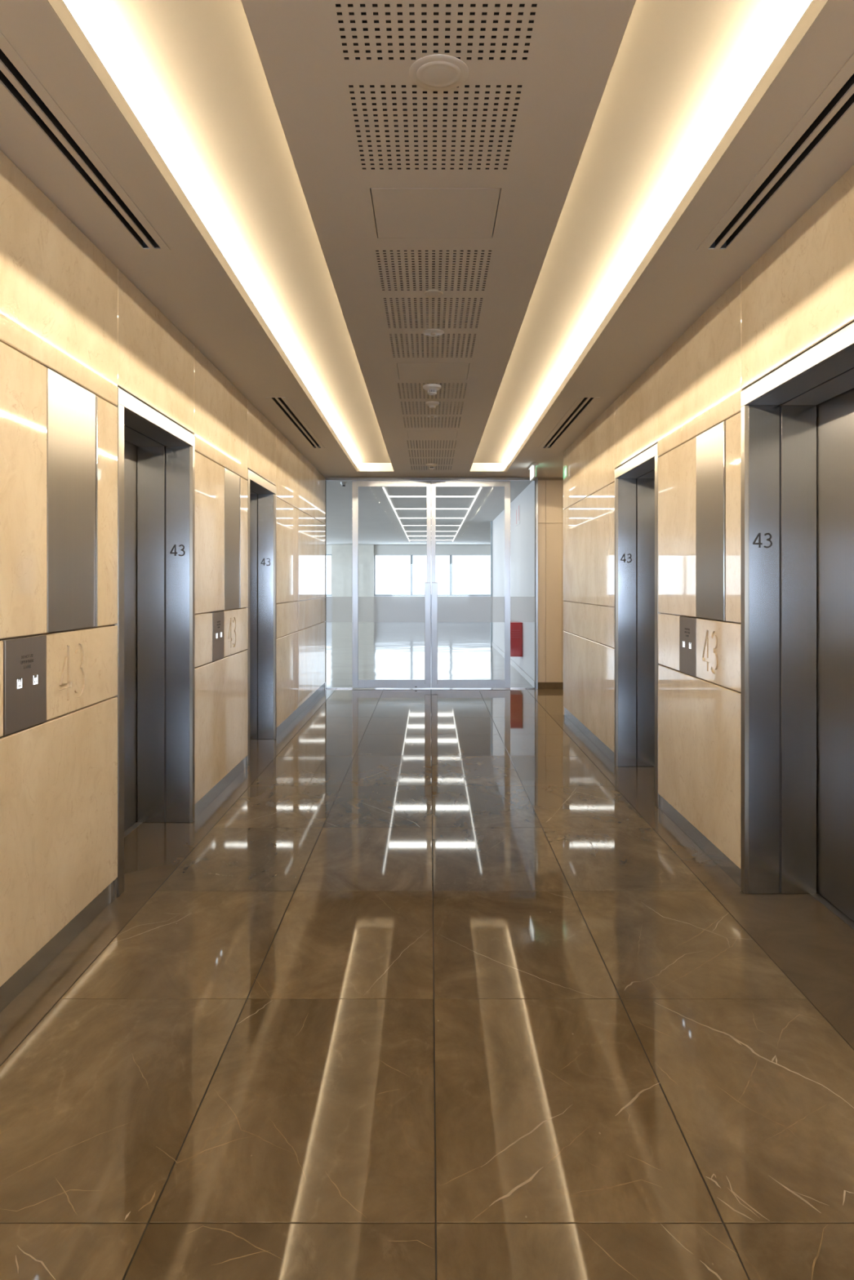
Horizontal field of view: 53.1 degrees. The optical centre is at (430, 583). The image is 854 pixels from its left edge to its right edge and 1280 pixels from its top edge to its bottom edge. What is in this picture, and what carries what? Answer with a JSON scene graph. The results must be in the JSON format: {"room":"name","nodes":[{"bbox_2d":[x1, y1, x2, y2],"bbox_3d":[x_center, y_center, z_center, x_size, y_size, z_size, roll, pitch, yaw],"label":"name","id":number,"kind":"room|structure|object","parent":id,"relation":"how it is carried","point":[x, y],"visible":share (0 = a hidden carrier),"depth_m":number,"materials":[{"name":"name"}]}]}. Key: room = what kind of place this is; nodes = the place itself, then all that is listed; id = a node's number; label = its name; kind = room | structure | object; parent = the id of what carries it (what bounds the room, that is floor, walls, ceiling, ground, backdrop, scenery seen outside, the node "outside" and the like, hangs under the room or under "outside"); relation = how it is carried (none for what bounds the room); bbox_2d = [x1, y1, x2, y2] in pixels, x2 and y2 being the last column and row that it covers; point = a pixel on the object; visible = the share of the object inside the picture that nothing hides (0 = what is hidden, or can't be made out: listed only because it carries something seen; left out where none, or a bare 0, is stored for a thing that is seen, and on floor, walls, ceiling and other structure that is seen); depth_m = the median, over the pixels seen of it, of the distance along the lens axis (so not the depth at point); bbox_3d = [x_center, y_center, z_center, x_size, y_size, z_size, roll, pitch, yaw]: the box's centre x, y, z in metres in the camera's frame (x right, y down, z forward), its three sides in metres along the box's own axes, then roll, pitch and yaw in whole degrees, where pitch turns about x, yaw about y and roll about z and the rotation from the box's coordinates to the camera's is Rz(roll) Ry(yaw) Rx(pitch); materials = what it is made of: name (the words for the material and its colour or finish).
{"room":"lobby","nodes":[
{"label":"lobby","id":0,"kind":"room"},
{"bbox_2d":[0,150,325,986],"bbox_3d":[-1.628,-0.110,2.985,0.470,3.020,16.770,0,0,0],"label":"wall","id":1,"kind":"structure","parent":0,"point":[66,309],"depth_m":3.51,"materials":[{"name":"beige stone"}]},
{"bbox_2d":[1,635,46,735],"bbox_3d":[-1.399,0.343,2.949,0.018,0.313,0.298,0,0,0],"label":"panel","id":2,"kind":"object","parent":1,"relation":"attached to","point":[24,659],"visible":1,"depth_m":2.93,"materials":[{"name":"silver metal"}]},
{"bbox_2d":[0,878,116,1013],"bbox_3d":[-1.403,1.355,-0.796,0.016,0.087,9.208,0,0,0],"label":"baseboard","id":3,"kind":"structure","parent":1,"relation":"attached to","point":[24,975],"depth_m":3.18,"materials":[{"name":"metal"}]},
{"bbox_2d":[46,368,97,632],"bbox_3d":[-1.399,-0.303,3.338,0.019,0.965,0.456,0,0,0],"label":"panel","id":4,"kind":"object","parent":1,"relation":"on","point":[72,410],"visible":0.89,"depth_m":3.31,"materials":[{"name":"metal"}]},
{"bbox_2d":[114,386,195,897],"bbox_3d":[-1.580,0.262,4.425,0.380,2.276,1.234,0,0,0],"label":"elevator","id":5,"kind":"object","parent":1,"relation":"attached to","point":[156,624],"visible":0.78,"depth_m":5.00,"materials":[{"name":"metal"}]},
{"bbox_2d":[210,611,223,661],"bbox_3d":[-1.399,0.343,5.620,0.018,0.313,0.290,0,0,0],"label":"panel","id":6,"kind":"object","parent":1,"relation":"attached to","point":[217,617],"visible":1,"depth_m":5.59,"materials":[{"name":"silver metal"}]},
{"bbox_2d":[195,755,247,817],"bbox_3d":[-1.403,1.355,5.780,0.016,0.087,1.476,0,0,0],"label":"baseboard","id":7,"kind":"structure","parent":1,"relation":"attached to","point":[207,798],"depth_m":5.68,"materials":[{"name":"metal"}]},
{"bbox_2d":[224,467,239,609],"bbox_3d":[-1.399,-0.303,6.016,0.019,0.965,0.462,0,0,0],"label":"panel","id":8,"kind":"object","parent":1,"relation":"on","point":[232,481],"visible":0.92,"depth_m":6.00,"materials":[{"name":"metal"}]},
{"bbox_2d":[245,468,276,766],"bbox_3d":[-1.580,0.262,7.117,0.380,2.276,1.199,0,0,0],"label":"elevator","id":9,"kind":"object","parent":1,"relation":"attached to","point":[261,607],"visible":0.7,"depth_m":7.68,"materials":[{"name":"metal"}]},
{"bbox_2d":[276,682,324,736],"bbox_3d":[-1.406,1.355,9.543,0.010,0.087,3.653,0,0,0],"label":"baseboard","id":10,"kind":"structure","parent":1,"relation":"attached to","point":[285,723],"depth_m":9.07,"materials":[{"name":"metal"}]},
{"bbox_2d":[325,544,490,622],"bbox_3d":[-3.000,-0.005,31.065,16.000,2.810,0.370,0,0,0],"label":"wall","id":11,"kind":"structure","parent":0,"point":[339,606],"depth_m":31.00,"materials":[{"name":"paint"}]},
{"bbox_2d":[373,545,490,555],"bbox_3d":[0.130,-1.220,30.988,4.320,0.360,0.016,0,0,0],"label":"roller blind","id":12,"kind":"object","parent":11,"relation":"attached to","point":[378,549],"visible":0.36,"depth_m":30.98,"materials":[{"name":"fabric"}]},
{"bbox_2d":[373,555,490,595],"bbox_3d":[0.130,-0.318,31.090,4.340,1.505,0.080,0,0,0],"label":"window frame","id":13,"kind":"structure","parent":11,"relation":"in","point":[411,556],"depth_m":31.05,"materials":[{"name":"paint"}]},
{"bbox_2d":[0,622,853,1279],"bbox_3d":[-3.000,1.425,12.950,16.000,0.050,36.700,0,0,0],"label":"floor","id":14,"kind":"structure","parent":0,"point":[437,985],"depth_m":2.65,"materials":[{"name":"stone"}]},
{"bbox_2d":[325,687,352,688],"bbox_3d":[-1.214,0.014,11.370,0.355,2.770,0.028,0,0,0],"label":"rail","id":15,"kind":"object","parent":14,"relation":"on","point":[326,687],"visible":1,"depth_m":11.36,"materials":[{"name":"metal"}]},
{"bbox_2d":[510,687,535,688],"bbox_3d":[1.236,0.014,11.370,0.339,2.770,0.028,0,0,0],"label":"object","id":16,"kind":"object","parent":14,"relation":"on","point":[510,687],"visible":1,"depth_m":11.36,"materials":[{"name":"metal"}]},
{"bbox_2d":[0,0,853,544],"bbox_3d":[-3.000,-1.535,12.800,16.000,0.250,37.000,0,0,0],"label":"ceiling","id":17,"kind":"structure","parent":0,"point":[277,122],"depth_m":3.09,"materials":[{"name":"paint"}]},
{"bbox_2d":[0,31,170,250],"bbox_3d":[-1.173,-1.438,2.400,0.153,0.064,2.408,0,0,0],"label":"ceiling vent","id":18,"kind":"object","parent":17,"relation":"in","point":[21,91],"visible":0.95,"depth_m":2.77,"materials":[{"name":"metal"}]},
{"bbox_2d":[63,0,347,452],"bbox_3d":[-0.953,-1.490,2.665,0.024,0.040,16.030,0,0,0],"label":"recessed light","id":19,"kind":"object","parent":17,"relation":"in","point":[64,1],"visible":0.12,"depth_m":3.05,"materials":[{"name":"white plastic"}]},
{"bbox_2d":[265,396,324,448],"bbox_3d":[-1.173,-1.438,7.663,0.153,0.064,2.422,0,0,0],"label":"ceiling vent","id":20,"kind":"object","parent":17,"relation":"in","point":[282,405],"visible":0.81,"depth_m":7.39,"materials":[{"name":"metal"}]},
{"bbox_2d":[340,481,346,486],"bbox_3d":[-1.200,-1.380,11.850,0.090,0.060,0.090,0,0,0],"label":"ceiling sensor","id":21,"kind":"object","parent":17,"relation":"attached to","point":[343,483],"visible":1,"depth_m":11.82,"materials":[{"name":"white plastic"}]},
{"bbox_2d":[382,487,409,541],"bbox_3d":[-0.685,-1.401,20.400,0.020,0.007,16.000,0,0,0],"label":"track","id":22,"kind":"object","parent":17,"relation":"attached to","point":[383,487],"visible":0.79,"depth_m":16.62,"materials":[{"name":"white metal"}]},
{"bbox_2d":[409,539,452,540],"bbox_3d":[0.030,-1.405,27.380,1.380,0.010,0.260,0,0,0],"label":"recessed light","id":23,"kind":"object","parent":17,"relation":"in","point":[410,540],"visible":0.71,"depth_m":27.46,"materials":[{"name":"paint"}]},
{"bbox_2d":[399,517,463,518],"bbox_3d":[0.030,-1.405,18.280,1.380,0.010,0.260,0,0,0],"label":"recessed light","id":24,"kind":"object","parent":17,"relation":"in","point":[399,517],"visible":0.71,"depth_m":18.25,"materials":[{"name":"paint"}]},
{"bbox_2d":[402,524,460,525],"bbox_3d":[0.030,-1.405,20.555,1.380,0.010,0.260,0,0,0],"label":"recessed light","id":25,"kind":"object","parent":17,"relation":"in","point":[402,525],"visible":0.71,"depth_m":20.55,"materials":[{"name":"paint"}]},
{"bbox_2d":[405,530,457,531],"bbox_3d":[0.030,-1.405,22.830,1.380,0.010,0.260,0,0,0],"label":"recessed light","id":26,"kind":"object","parent":17,"relation":"in","point":[406,531],"visible":0.71,"depth_m":22.71,"materials":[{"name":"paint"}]},
{"bbox_2d":[408,535,454,536],"bbox_3d":[0.030,-1.405,25.105,1.380,0.010,0.260,0,0,0],"label":"recessed light","id":27,"kind":"object","parent":17,"relation":"in","point":[408,535],"visible":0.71,"depth_m":25.11,"materials":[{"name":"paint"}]},
{"bbox_2d":[388,495,475,497],"bbox_3d":[0.030,-1.405,13.730,1.380,0.010,0.260,0,0,0],"label":"recessed light","id":28,"kind":"object","parent":17,"relation":"in","point":[388,495],"visible":0.71,"depth_m":13.66,"materials":[{"name":"paint"}]},
{"bbox_2d":[395,507,468,509],"bbox_3d":[0.030,-1.405,16.005,1.380,0.010,0.260,0,0,0],"label":"recessed light","id":29,"kind":"object","parent":17,"relation":"in","point":[395,508],"visible":0.71,"depth_m":15.96,"materials":[{"name":"paint"}]},
{"bbox_2d":[395,508,468,509],"bbox_3d":[0.030,-1.407,16.005,1.380,0.005,0.220,0,0,0],"label":"diffuser","id":30,"kind":"object","parent":29,"relation":"attached to","point":[395,508],"depth_m":16.05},
{"bbox_2d":[426,463,437,469],"bbox_3d":[0.016,-1.380,10.070,0.132,0.060,0.132,0,0,0],"label":"smoke detector","id":31,"kind":"object","parent":17,"relation":"attached to","point":[431,466],"visible":1,"depth_m":10.04,"materials":[{"name":"beige plastic"}]},
{"bbox_2d":[422,383,441,395],"bbox_3d":[0.013,-1.380,6.090,0.132,0.060,0.132,0,0,0],"label":"smoke detector","id":32,"kind":"object","parent":17,"relation":"attached to","point":[432,388],"visible":1,"depth_m":6.06,"materials":[{"name":"white plastic"}]},
{"bbox_2d":[426,400,439,408],"bbox_3d":[0.018,-1.387,6.640,0.103,0.045,0.103,0,0,0],"label":"smoke detector","id":33,"kind":"object","parent":17,"relation":"attached to","point":[432,404],"visible":1,"depth_m":6.61,"materials":[{"name":"paint"}]},
{"bbox_2d":[426,414,438,417],"bbox_3d":[0.018,-1.401,7.170,0.096,0.017,0.096,0,0,0],"label":"sprinkler","id":34,"kind":"object","parent":17,"relation":"attached to","point":[428,415],"visible":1,"depth_m":7.15,"materials":[{"name":"white plastic"}]},
{"bbox_2d":[422,328,444,336],"bbox_3d":[0.016,-1.401,4.786,0.122,0.017,0.122,0,0,0],"label":"sprinkler","id":35,"kind":"object","parent":17,"relation":"attached to","point":[431,332],"visible":1,"depth_m":4.78,"materials":[{"name":"white plastic"}]},
{"bbox_2d":[397,363,469,379],"bbox_3d":[0.019,-1.420,5.678,0.462,0.020,0.429,0,0,0],"label":"access hatch","id":36,"kind":"object","parent":17,"relation":"attached to","point":[406,371],"visible":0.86,"depth_m":5.66,"materials":[{"name":"paint"}]},
{"bbox_2d":[423,289,443,297],"bbox_3d":[0.015,-1.407,4.140,0.094,0.007,0.094,0,0,0],"label":"sprinkler cover","id":37,"kind":"object","parent":17,"relation":"attached to","point":[429,293],"visible":1,"depth_m":4.13,"materials":[{"name":"beige plastic"}]},
{"bbox_2d":[370,187,500,237],"bbox_3d":[0.019,-1.420,3.264,0.462,0.020,0.433,0,0,0],"label":"access hatch","id":38,"kind":"object","parent":17,"relation":"attached to","point":[399,212],"visible":0.86,"depth_m":3.23,"materials":[{"name":"paint"}]},
{"bbox_2d":[408,54,468,90],"bbox_3d":[0.024,-1.407,2.357,0.166,0.007,0.166,0,0,0],"label":"ceiling speaker","id":39,"kind":"object","parent":17,"relation":"attached to","point":[433,72],"visible":1,"depth_m":2.35,"materials":[{"name":"paint"}]},
{"bbox_2d":[416,61,461,87],"bbox_3d":[0.024,-1.404,2.357,0.124,0.002,0.124,0,0,0],"label":"grille","id":40,"kind":"object","parent":39,"relation":"attached to","point":[428,73],"depth_m":2.35,"materials":[{"name":"paint"}]},
{"bbox_2d":[452,487,481,541],"bbox_3d":[0.742,-1.401,20.400,0.020,0.007,16.000,0,0,0],"label":"track","id":41,"kind":"object","parent":17,"relation":"attached to","point":[480,487],"visible":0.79,"depth_m":16.07,"materials":[{"name":"white metal"}]},
{"bbox_2d":[528,462,537,480],"bbox_3d":[1.226,-1.330,10.185,0.072,0.160,0.410,0,0,0],"label":"exit sign","id":42,"kind":"object","parent":17,"relation":"hanging from","point":[532,468],"visible":1,"depth_m":10.04,"materials":[{"name":"white plastic"}]},
{"bbox_2d":[538,396,599,448],"bbox_3d":[1.202,-1.438,7.663,0.156,0.064,2.422,0,0,0],"label":"ceiling vent","id":43,"kind":"object","parent":17,"relation":"in","point":[580,406],"visible":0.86,"depth_m":7.37,"materials":[{"name":"metal"}]},
{"bbox_2d":[512,0,811,457],"bbox_3d":[0.990,-1.490,2.665,0.024,0.040,16.030,0,0,0],"label":"recessed light","id":44,"kind":"object","parent":17,"relation":"in","point":[811,0],"visible":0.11,"depth_m":3.04,"materials":[{"name":"white plastic"}]},
{"bbox_2d":[696,53,853,250],"bbox_3d":[1.202,-1.438,2.400,0.156,0.064,2.408,0,0,0],"label":"ceiling vent","id":45,"kind":"object","parent":17,"relation":"in","point":[833,110],"visible":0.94,"depth_m":2.84,"materials":[{"name":"metal"}]},
{"bbox_2d":[325,477,537,480],"bbox_3d":[0.018,-1.391,11.370,2.822,0.038,0.070,0,0,0],"label":"trim","id":46,"kind":"structure","parent":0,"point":[326,478],"depth_m":11.34,"materials":[{"name":"metal"}]},
{"bbox_2d":[352,480,510,688],"bbox_3d":[0.015,0.011,11.344,2.099,2.751,0.097,0,0,0],"label":"door","id":47,"kind":"structure","parent":46,"relation":"hanging from","point":[435,683],"depth_m":11.35,"materials":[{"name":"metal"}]},
{"bbox_2d":[492,480,535,681],"bbox_3d":[1.503,-0.005,15.395,0.194,2.810,7.810,0,0,0],"label":"wall","id":48,"kind":"structure","parent":0,"point":[522,536],"depth_m":13.30,"materials":[{"name":"paint"}]},
{"bbox_2d":[490,520,492,645],"bbox_3d":[1.385,-0.004,19.285,0.038,2.809,0.070,0,0,0],"label":"trim","id":49,"kind":"structure","parent":48,"relation":"attached to","point":[491,521],"depth_m":19.25,"materials":[{"name":"paint"}]},
{"bbox_2d":[492,641,535,687],"bbox_3d":[1.399,1.355,15.323,0.012,0.090,7.834,0,0,0],"label":"baseboard","id":50,"kind":"structure","parent":48,"relation":"attached to","point":[526,676],"depth_m":13.42,"materials":[{"name":"paint"}]},
{"bbox_2d":[510,621,522,656],"bbox_3d":[1.287,0.853,13.309,0.236,0.517,0.622,0,0,0],"label":"fire extinguisher cabinet","id":51,"kind":"object","parent":48,"relation":"attached to","point":[516,627],"visible":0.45,"depth_m":13.00,"materials":[{"name":"red metal"}]},
{"bbox_2d":[515,504,519,526],"bbox_3d":[1.403,-1.090,13.710,0.004,0.300,0.700,0,0,0],"label":"wall sign","id":52,"kind":"object","parent":48,"relation":"attached to","point":[517,508],"visible":1,"depth_m":13.64,"materials":[{"name":"paint"}]},
{"bbox_2d":[537,477,563,682],"bbox_3d":[3.206,-0.005,11.423,3.588,2.810,0.134,0,0,0],"label":"wall","id":53,"kind":"structure","parent":0,"point":[550,490],"depth_m":11.36,"materials":[{"name":"beige stone"}]},
{"bbox_2d":[535,480,537,688],"bbox_3d":[1.417,0.014,11.370,0.024,2.770,0.060,0,0,0],"label":"trim","id":54,"kind":"structure","parent":53,"relation":"attached to","point":[536,481],"depth_m":11.34,"materials":[{"name":"metal"}]},
{"bbox_2d":[537,682,563,688],"bbox_3d":[3.215,1.357,11.364,3.570,0.084,0.012,0,0,0],"label":"baseboard","id":55,"kind":"structure","parent":53,"relation":"attached to","point":[540,685],"depth_m":11.36,"materials":[{"name":"brown wood"}]},
{"bbox_2d":[563,164,853,868],"bbox_3d":[1.655,-0.110,1.865,0.470,3.020,14.530,0,0,0],"label":"wall","id":56,"kind":"structure","parent":0,"point":[799,293],"depth_m":4.57,"materials":[{"name":"beige stone"}]},
{"bbox_2d":[564,706,614,764],"bbox_3d":[1.433,1.355,7.851,0.010,0.087,2.558,0,0,0],"label":"baseboard","id":57,"kind":"structure","parent":56,"relation":"attached to","point":[602,747],"depth_m":7.60,"materials":[{"name":"metal"}]},
{"bbox_2d":[614,443,659,808],"bbox_3d":[1.607,0.262,5.947,0.380,2.276,1.249,0,0,0],"label":"elevator","id":58,"kind":"object","parent":56,"relation":"attached to","point":[636,500],"visible":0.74,"depth_m":6.53,"materials":[{"name":"metal"}]},
{"bbox_2d":[679,616,697,676],"bbox_3d":[1.426,0.343,4.715,0.018,0.313,0.291,0,0,0],"label":"panel","id":59,"kind":"object","parent":56,"relation":"attached to","point":[687,625],"visible":1,"depth_m":4.70,"materials":[{"name":"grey metal"}]},
{"bbox_2d":[657,794,740,887],"bbox_3d":[1.430,1.355,4.617,0.016,0.087,1.431,0,0,0],"label":"baseboard","id":60,"kind":"structure","parent":56,"relation":"attached to","point":[704,843],"depth_m":4.48,"materials":[{"name":"metal"}]},
{"bbox_2d":[696,421,725,620],"bbox_3d":[1.425,-0.303,4.337,0.019,0.965,0.446,0,0,0],"label":"panel","id":61,"kind":"object","parent":56,"relation":"on","point":[711,443],"visible":0.91,"depth_m":4.31,"materials":[{"name":"metal"}]},
{"bbox_2d":[740,322,853,929],"bbox_3d":[1.607,0.262,3.278,0.380,2.276,1.240,0,0,0],"label":"elevator","id":62,"kind":"object","parent":56,"relation":"attached to","point":[797,455],"visible":1,"depth_m":3.85,"materials":[{"name":"metal"}]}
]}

